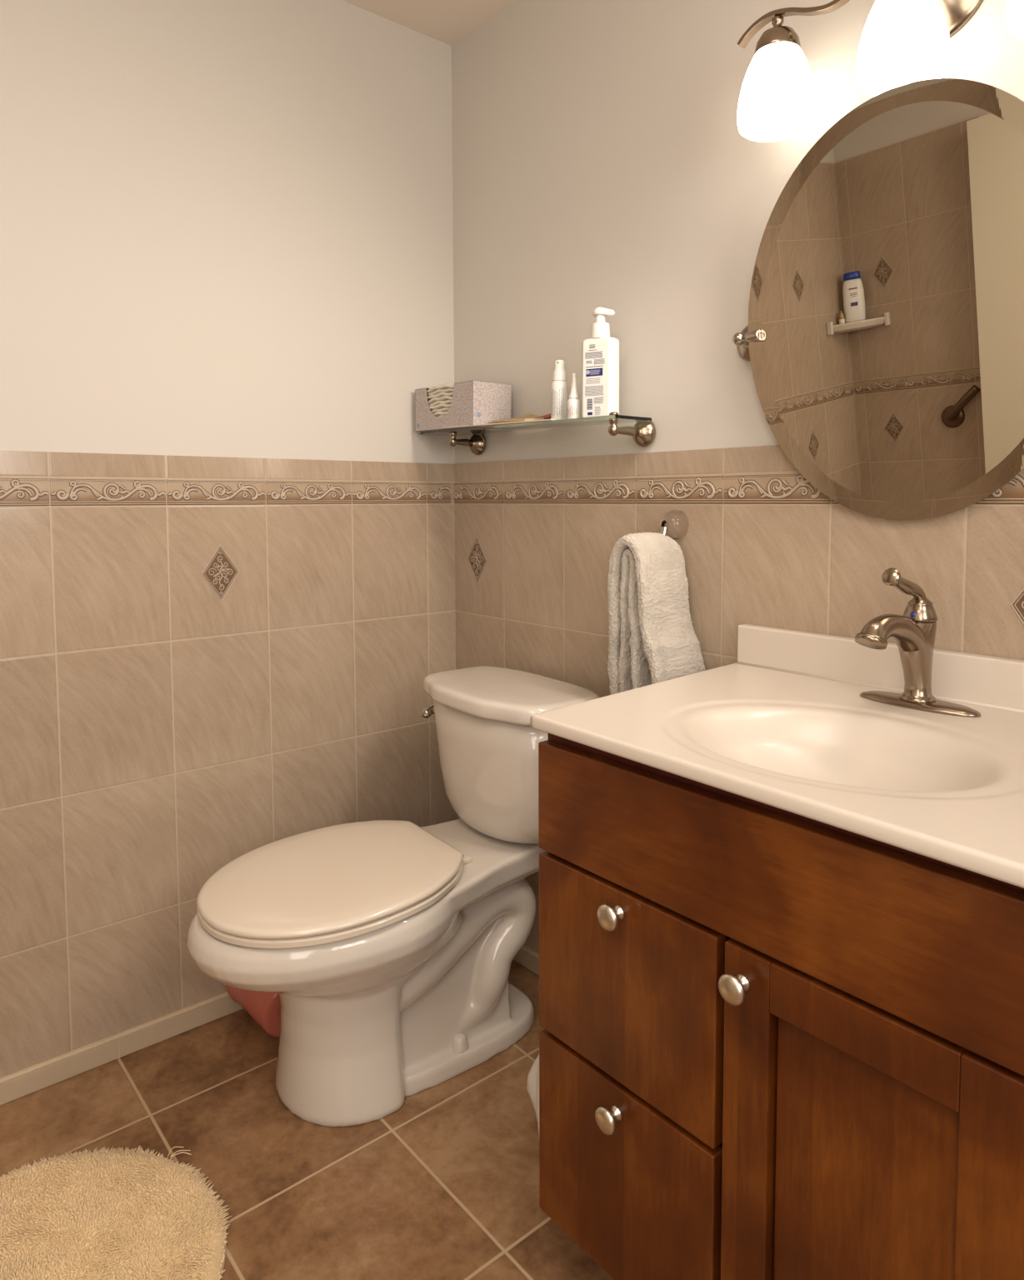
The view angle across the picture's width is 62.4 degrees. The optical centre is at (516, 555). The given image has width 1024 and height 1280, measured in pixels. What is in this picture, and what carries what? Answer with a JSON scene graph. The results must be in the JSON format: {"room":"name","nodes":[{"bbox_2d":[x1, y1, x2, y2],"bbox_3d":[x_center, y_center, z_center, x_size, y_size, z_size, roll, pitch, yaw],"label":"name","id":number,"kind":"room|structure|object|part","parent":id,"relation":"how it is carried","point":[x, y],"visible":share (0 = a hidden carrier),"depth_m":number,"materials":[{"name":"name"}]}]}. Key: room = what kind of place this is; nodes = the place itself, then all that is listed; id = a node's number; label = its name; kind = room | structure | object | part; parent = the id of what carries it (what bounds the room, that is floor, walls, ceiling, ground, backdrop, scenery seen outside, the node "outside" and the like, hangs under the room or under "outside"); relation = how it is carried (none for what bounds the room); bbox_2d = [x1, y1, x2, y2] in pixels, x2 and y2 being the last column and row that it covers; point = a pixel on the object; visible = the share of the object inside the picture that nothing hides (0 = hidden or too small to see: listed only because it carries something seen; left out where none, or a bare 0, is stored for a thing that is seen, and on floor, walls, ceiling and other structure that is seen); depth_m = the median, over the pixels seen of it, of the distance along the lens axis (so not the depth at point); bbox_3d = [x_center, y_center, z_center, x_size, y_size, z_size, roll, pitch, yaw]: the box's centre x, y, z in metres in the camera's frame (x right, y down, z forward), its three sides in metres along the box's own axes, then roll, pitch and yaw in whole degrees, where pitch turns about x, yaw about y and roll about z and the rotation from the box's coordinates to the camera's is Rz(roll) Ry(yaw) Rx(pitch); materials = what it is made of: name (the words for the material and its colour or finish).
{"room":"bathroom","nodes":[
{"label":"bathroom","id":0,"kind":"room"},
{"bbox_2d":[0,0,454,464],"bbox_3d":[-0.973,-0.099,1.479,2.250,2.165,0.093,-3,5,-40],"label":"wall","id":1,"kind":"structure","parent":0,"point":[227,226],"depth_m":1.70,"materials":[{"name":"grey paint"}]},
{"bbox_2d":[0,991,243,1105],"bbox_3d":[-0.894,0.958,1.536,1.950,0.048,0.010,-3,5,-40],"label":"baseboard","id":2,"kind":"structure","parent":1,"relation":"attached to","point":[14,1086],"depth_m":1.63,"materials":[{"name":"tile"}]},
{"bbox_2d":[200,544,239,601],"bbox_3d":[-0.604,0.036,1.726,0.080,0.118,0.002,-3,5,-40],"label":"trim","id":3,"kind":"structure","parent":1,"relation":"attached to","point":[220,572],"depth_m":1.73,"materials":[{"name":"brown tile"}]},
{"bbox_2d":[0,477,450,505],"bbox_3d":[-0.670,-0.124,1.660,1.326,0.050,0.004,-3,5,-40],"label":"trim","id":4,"kind":"structure","parent":1,"relation":"attached to","point":[13,491],"depth_m":1.70,"materials":[{"name":"brown tile"}]},
{"bbox_2d":[0,450,457,1078],"bbox_3d":[-0.667,0.386,1.702,1.338,1.166,0.007,-3,5,-40],"label":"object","id":5,"kind":"structure","parent":1,"relation":"attached to","point":[157,732],"depth_m":1.68,"materials":[{"name":"tile"}]},
{"bbox_2d":[0,960,614,1279],"bbox_3d":[-0.180,1.065,0.612,2.250,0.050,2.550,-3,5,-40],"label":"floor","id":6,"kind":"structure","parent":0,"point":[444,1185],"depth_m":1.40,"materials":[{"name":"tile"}]},
{"bbox_2d":[0,1145,231,1279],"bbox_3d":[-0.661,0.998,1.143,0.529,0.016,0.524,-3,5,-40],"label":"bath mat","id":7,"kind":"object","parent":6,"relation":"on","point":[102,1213],"visible":1,"depth_m":1.25,"materials":[{"name":"beige fabric"}]},
{"bbox_2d":[225,984,280,1037],"bbox_3d":[-0.488,0.880,1.749,0.173,0.172,0.174,-3,5,-40],"label":"pail","id":8,"kind":"object","parent":6,"relation":"on","point":[264,1008],"visible":0.26,"depth_m":1.67,"materials":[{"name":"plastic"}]},
{"bbox_2d":[186,665,599,1127],"bbox_3d":[-0.220,0.623,1.598,0.776,0.703,0.410,-3,5,-37],"label":"toilet","id":9,"kind":"object","parent":6,"relation":"on","point":[388,948],"visible":0.97,"depth_m":1.52,"materials":[{"name":"ceramic"}]},
{"bbox_3d":[-0.331,0.579,1.499,0.442,0.028,0.384,-3,5,-37],"label":"seat","id":10,"kind":"part","parent":9,"relation":"part of","materials":[{"name":"plastic"}]},
{"bbox_3d":[-0.331,0.563,1.498,0.444,0.032,0.386,-3,5,-37],"label":"seat lid","id":11,"kind":"part","parent":9,"relation":"part of","materials":[{"name":"plastic"}]},
{"bbox_3d":[-0.249,0.774,1.574,0.686,0.405,0.388,-3,5,-37],"label":"bowl","id":12,"kind":"part","parent":9,"relation":"part of","materials":[{"name":"ceramic"}]},
{"bbox_3d":[-0.186,0.338,1.840,0.042,0.031,0.034,-3,5,-37],"label":"flush lever","id":13,"kind":"part","parent":9,"relation":"part of","materials":[{"name":"silver metal"}]},
{"bbox_3d":[-0.018,0.428,1.736,0.221,0.264,0.380,-3,5,-37],"label":"tank","id":14,"kind":"part","parent":9,"relation":"part of","materials":[{"name":"ceramic"}]},
{"bbox_3d":[-0.023,0.279,1.723,0.247,0.034,0.406,-3,5,-37],"label":"tank lid","id":15,"kind":"part","parent":9,"relation":"part of","materials":[{"name":"ceramic"}]},
{"bbox_2d":[526,1055,539,1133],"bbox_3d":[0.114,0.886,1.345,0.165,0.208,0.178,-1,4,-16],"label":"waste bin","id":16,"kind":"object","parent":6,"relation":"on","point":[532,1083],"visible":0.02,"depth_m":1.36,"materials":[{"name":"plastic"}]},
{"bbox_2d":[538,733,1023,1279],"bbox_3d":[0.406,0.619,1.051,0.525,0.779,0.616,-3,5,-40],"label":"vanity cabinet","id":17,"kind":"object","parent":6,"relation":"on","point":[775,1043],"visible":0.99,"depth_m":0.86,"materials":[{"name":"brown wood"}]},
{"bbox_3d":[0.112,0.677,1.017,0.026,0.031,0.031,-3,5,-40],"label":"knob","id":18,"kind":"part","parent":17,"relation":"part of","materials":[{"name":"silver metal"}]},
{"bbox_3d":[0.112,0.426,0.999,0.026,0.031,0.031,-3,5,-40],"label":"knob","id":19,"kind":"part","parent":17,"relation":"part of","materials":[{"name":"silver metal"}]},
{"bbox_3d":[0.130,0.769,1.039,0.020,0.250,0.286,-3,5,-40],"label":"drawer","id":20,"kind":"part","parent":17,"relation":"part of","materials":[{"name":"brown wood"}]},
{"bbox_3d":[0.129,0.518,1.022,0.020,0.237,0.286,-3,5,-40],"label":"drawer","id":21,"kind":"part","parent":17,"relation":"part of","materials":[{"name":"brown wood"}]},
{"bbox_3d":[0.224,0.442,0.866,0.026,0.031,0.031,-3,5,-40],"label":"knob","id":22,"kind":"part","parent":17,"relation":"part of","materials":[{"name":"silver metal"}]},
{"bbox_2d":[530,624,1023,888],"bbox_3d":[0.412,0.223,1.027,0.534,0.153,0.704,-3,5,-40],"label":"sink","id":23,"kind":"object","parent":17,"relation":"in","point":[787,725],"visible":0.98,"depth_m":1.07,"materials":[{"name":"ceramic"}]},
{"bbox_2d":[855,567,981,717],"bbox_3d":[0.496,0.111,1.102,0.176,0.191,0.161,-3,5,-40],"label":"faucet","id":24,"kind":"object","parent":23,"relation":"on","point":[913,632],"visible":1,"depth_m":1.12,"materials":[{"name":"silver metal"}]},
{"bbox_3d":[0.489,0.111,1.095,0.155,0.074,0.038,-3,5,-40],"label":"spout","id":25,"kind":"part","parent":24,"relation":"part of","materials":[{"name":"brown metal"}]},
{"bbox_3d":[0.512,0.042,1.111,0.099,0.055,0.024,-3,5,-40],"label":"lever","id":26,"kind":"part","parent":24,"relation":"part of","materials":[{"name":"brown metal"}]},
{"bbox_3d":[0.543,0.071,1.139,0.044,0.032,0.044,-3,5,-40],"label":"handle","id":27,"kind":"part","parent":24,"relation":"part of","materials":[{"name":"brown metal"}]},
{"bbox_3d":[0.544,0.199,1.147,0.053,0.009,0.161,-3,5,-40],"label":"plate","id":28,"kind":"part","parent":24,"relation":"part of","materials":[{"name":"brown metal"}]},
{"bbox_3d":[0.247,0.578,0.916,0.018,0.679,0.616,-3,5,-40],"label":"frame","id":29,"kind":"part","parent":17,"relation":"part of","materials":[{"name":"brown wood"}]},
{"bbox_3d":[0.328,0.661,0.801,0.008,0.400,0.184,-3,5,-40],"label":"door panel","id":30,"kind":"part","parent":17,"relation":"part of","materials":[{"name":"brown wood"}]},
{"bbox_3d":[0.322,0.661,0.801,0.020,0.496,0.293,-3,5,-40],"label":"door","id":31,"kind":"part","parent":17,"relation":"part of","materials":[{"name":"brown wood"}]},
{"bbox_2d":[342,0,515,45],"bbox_3d":[-0.188,-1.145,0.466,2.250,0.050,2.550,-3,5,-40],"label":"ceiling","id":32,"kind":"structure","parent":0,"point":[447,22],"depth_m":1.90,"materials":[{"name":"beige paint"}]},
{"bbox_2d":[451,0,1023,464],"bbox_3d":[0.672,-0.086,1.195,0.093,2.165,2.457,-3,5,-40],"label":"wall","id":33,"kind":"structure","parent":0,"point":[601,157],"depth_m":1.62,"materials":[{"name":"grey paint"}]},
{"bbox_2d":[467,535,487,583],"bbox_3d":[-0.095,0.011,2.034,0.002,0.118,0.080,-3,5,-40],"label":"trim","id":34,"kind":"structure","parent":33,"relation":"attached to","point":[477,558],"depth_m":2.03,"materials":[{"name":"brown tile"}]},
{"bbox_2d":[513,945,539,975],"bbox_3d":[0.129,0.935,1.825,0.010,0.048,0.880,-3,5,-40],"label":"baseboard","id":35,"kind":"structure","parent":33,"relation":"attached to","point":[527,957],"depth_m":1.94,"materials":[{"name":"tile"}]},
{"bbox_2d":[420,411,655,454],"bbox_3d":[0.015,-0.251,1.801,0.108,0.062,0.641,-3,6,-40],"label":"glass shelf","id":36,"kind":"object","parent":33,"relation":"attached to","point":[643,432],"visible":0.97,"depth_m":1.67,"materials":[{"name":"clear glass"}]},
{"bbox_3d":[-0.144,-0.270,1.922,0.020,0.045,0.020,-3,6,-40],"label":"post","id":37,"kind":"part","parent":36,"relation":"part of","materials":[{"name":"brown metal"}]},
{"bbox_2d":[415,380,511,431],"bbox_3d":[-0.125,-0.337,1.942,0.107,0.100,0.226,-3,6,-40],"label":"tissue box","id":38,"kind":"object","parent":36,"relation":"on","point":[471,403],"visible":0.99,"depth_m":1.87,"materials":[{"name":"cardboard"}]},
{"bbox_2d":[447,419,558,428],"bbox_3d":[-0.015,-0.277,1.797,0.097,0.007,0.320,-3,5,-40],"label":"leaflet","id":39,"kind":"object","parent":36,"relation":"on","point":[511,422],"visible":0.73,"depth_m":1.76,"materials":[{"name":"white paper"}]},
{"bbox_2d":[488,413,544,424],"bbox_3d":[0.002,-0.289,1.783,0.058,0.023,0.138,-3,5,-40],"label":"sachet","id":40,"kind":"object","parent":39,"relation":"on","point":[528,417],"visible":0.9,"depth_m":1.77,"materials":[{"name":"plastic"}]},
{"bbox_2d":[535,413,550,419],"bbox_3d":[0.070,-0.287,1.755,0.040,0.022,0.103,-3,5,-40],"label":"booklet","id":41,"kind":"object","parent":39,"relation":"on","point":[548,416],"visible":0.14,"depth_m":1.74,"materials":[{"name":"paper"}]},
{"bbox_2d":[550,360,568,419],"bbox_3d":[0.086,-0.327,1.684,0.034,0.120,0.034,3,5,40],"label":"spray bottle","id":42,"kind":"object","parent":39,"relation":"on","point":[559,387],"visible":0.94,"depth_m":1.67,"materials":[{"name":"white plastic"}]},
{"bbox_2d":[550,389,561,416],"bbox_3d":[0.078,-0.302,1.676,0.031,0.059,0.010,3,5,40],"label":"print","id":43,"kind":"object","parent":42,"relation":"attached to","point":[556,394],"depth_m":1.67,"materials":[{"name":"grey paper"}]},
{"bbox_3d":[0.012,-0.273,1.799,0.097,0.006,0.636,-3,6,-40],"label":"glass plate","id":44,"kind":"part","parent":36,"relation":"part of","materials":[{"name":"white"}]},
{"bbox_2d":[566,373,581,419],"bbox_3d":[0.112,-0.308,1.641,0.028,0.090,0.028,-3,5,-40],"label":"bottle","id":45,"kind":"object","parent":36,"relation":"on","point":[574,403],"visible":0.91,"depth_m":1.63,"materials":[{"name":"white plastic"}]},
{"bbox_2d":[566,405,576,415],"bbox_3d":[0.104,-0.279,1.637,0.008,0.021,0.025,-3,5,-40],"label":"print","id":46,"kind":"object","parent":45,"relation":"attached to","point":[572,409],"depth_m":1.63,"materials":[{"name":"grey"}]},
{"bbox_2d":[581,306,619,417],"bbox_3d":[0.159,-0.365,1.608,0.073,0.209,0.040,2,4,30],"label":"lotion bottle","id":47,"kind":"object","parent":36,"relation":"on","point":[600,353],"visible":0.98,"depth_m":1.59,"materials":[{"name":"white plastic"}]},
{"bbox_2d":[585,377,603,414],"bbox_3d":[0.147,-0.300,1.597,0.038,0.068,0.001,2,4,30],"label":"print","id":48,"kind":"object","parent":47,"relation":"attached to","point":[590,401],"depth_m":1.60},
{"bbox_2d":[585,344,604,367],"bbox_3d":[0.148,-0.376,1.592,0.040,0.042,0.001,2,4,30],"label":"print","id":49,"kind":"object","parent":47,"relation":"on","point":[592,344],"depth_m":1.59},
{"bbox_3d":[0.177,-0.239,1.540,0.020,0.044,0.020,-3,6,-40],"label":"post","id":50,"kind":"part","parent":36,"relation":"part of","materials":[{"name":"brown metal"}]},
{"bbox_2d":[606,532,705,694],"bbox_3d":[0.249,0.119,1.520,0.142,0.319,0.148,-3,5,-40],"label":"hand towel","id":51,"kind":"object","parent":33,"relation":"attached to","point":[652,639],"visible":0.91,"depth_m":1.49,"materials":[{"name":"fabric"}]},
{"bbox_2d":[629,509,688,548],"bbox_3d":[0.247,-0.046,1.522,0.129,0.072,0.056,-3,5,-40],"label":"hook","id":52,"kind":"object","parent":33,"relation":"attached to","point":[677,521],"visible":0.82,"depth_m":1.54,"materials":[{"name":"silver metal"}]},
{"bbox_2d":[659,509,688,539],"bbox_3d":[0.283,-0.056,1.552,0.033,0.056,0.056,-3,5,-40],"label":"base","id":53,"kind":"object","parent":33,"relation":"attached to","point":[677,521],"depth_m":1.54,"materials":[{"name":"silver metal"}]},
{"bbox_2d":[454,445,1023,953],"bbox_3d":[0.606,0.413,1.231,0.007,1.166,2.350,-3,5,-40],"label":"wall tile","id":54,"kind":"structure","parent":33,"relation":"attached to","point":[538,603],"depth_m":1.49,"materials":[{"name":"tile"}]},
{"bbox_2d":[454,469,1023,504],"bbox_3d":[0.429,-0.110,1.398,0.004,0.050,1.819,-3,5,-40],"label":"trim","id":55,"kind":"structure","parent":33,"relation":"attached to","point":[791,487],"depth_m":1.57,"materials":[{"name":"brown tile"}]},
{"bbox_2d":[732,78,1023,519],"bbox_3d":[0.540,-0.342,1.191,0.076,0.587,0.598,-3,5,-40],"label":"wall mirror","id":56,"kind":"object","parent":33,"relation":"attached to","point":[882,341],"visible":1,"depth_m":1.18,"materials":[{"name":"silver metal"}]},
{"bbox_2d":[736,0,1023,142],"bbox_3d":[0.527,-0.745,1.138,0.142,0.212,0.520,-3,5,-40],"label":"vanity light","id":57,"kind":"object","parent":33,"relation":"attached to","point":[902,42],"visible":0.98,"depth_m":1.16,"materials":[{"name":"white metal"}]},
{"bbox_3d":[0.394,-0.707,1.279,0.116,0.119,0.116,-3,5,-40],"label":"lamp shade","id":58,"kind":"part","parent":57,"relation":"part of","materials":[{"name":"white glass"}]},
{"bbox_3d":[0.517,-0.698,1.132,0.116,0.119,0.116,-3,5,-40],"label":"lamp shade","id":59,"kind":"part","parent":57,"relation":"part of","materials":[{"name":"white glass"}]},
{"bbox_3d":[0.639,-0.689,0.987,0.116,0.119,0.116,-3,5,-40],"label":"lamp shade","id":60,"kind":"part","parent":57,"relation":"part of","materials":[{"name":"white glass"}]},
{"bbox_2d":[737,624,1023,709],"bbox_3d":[0.609,0.177,1.187,0.022,0.084,0.698,-3,5,-40],"label":"backsplash","id":61,"kind":"structure","parent":33,"relation":"attached to","point":[997,681],"depth_m":1.26,"materials":[{"name":"ceramic"}]},
{"bbox_2d":[1010,587,1023,624],"bbox_3d":[0.686,0.068,1.103,0.002,0.118,0.080,-3,5,-40],"label":"decorative tile","id":62,"kind":"structure","parent":33,"relation":"attached to","point":[1017,604],"depth_m":1.12,"materials":[{"name":"brown tile"}]}
]}

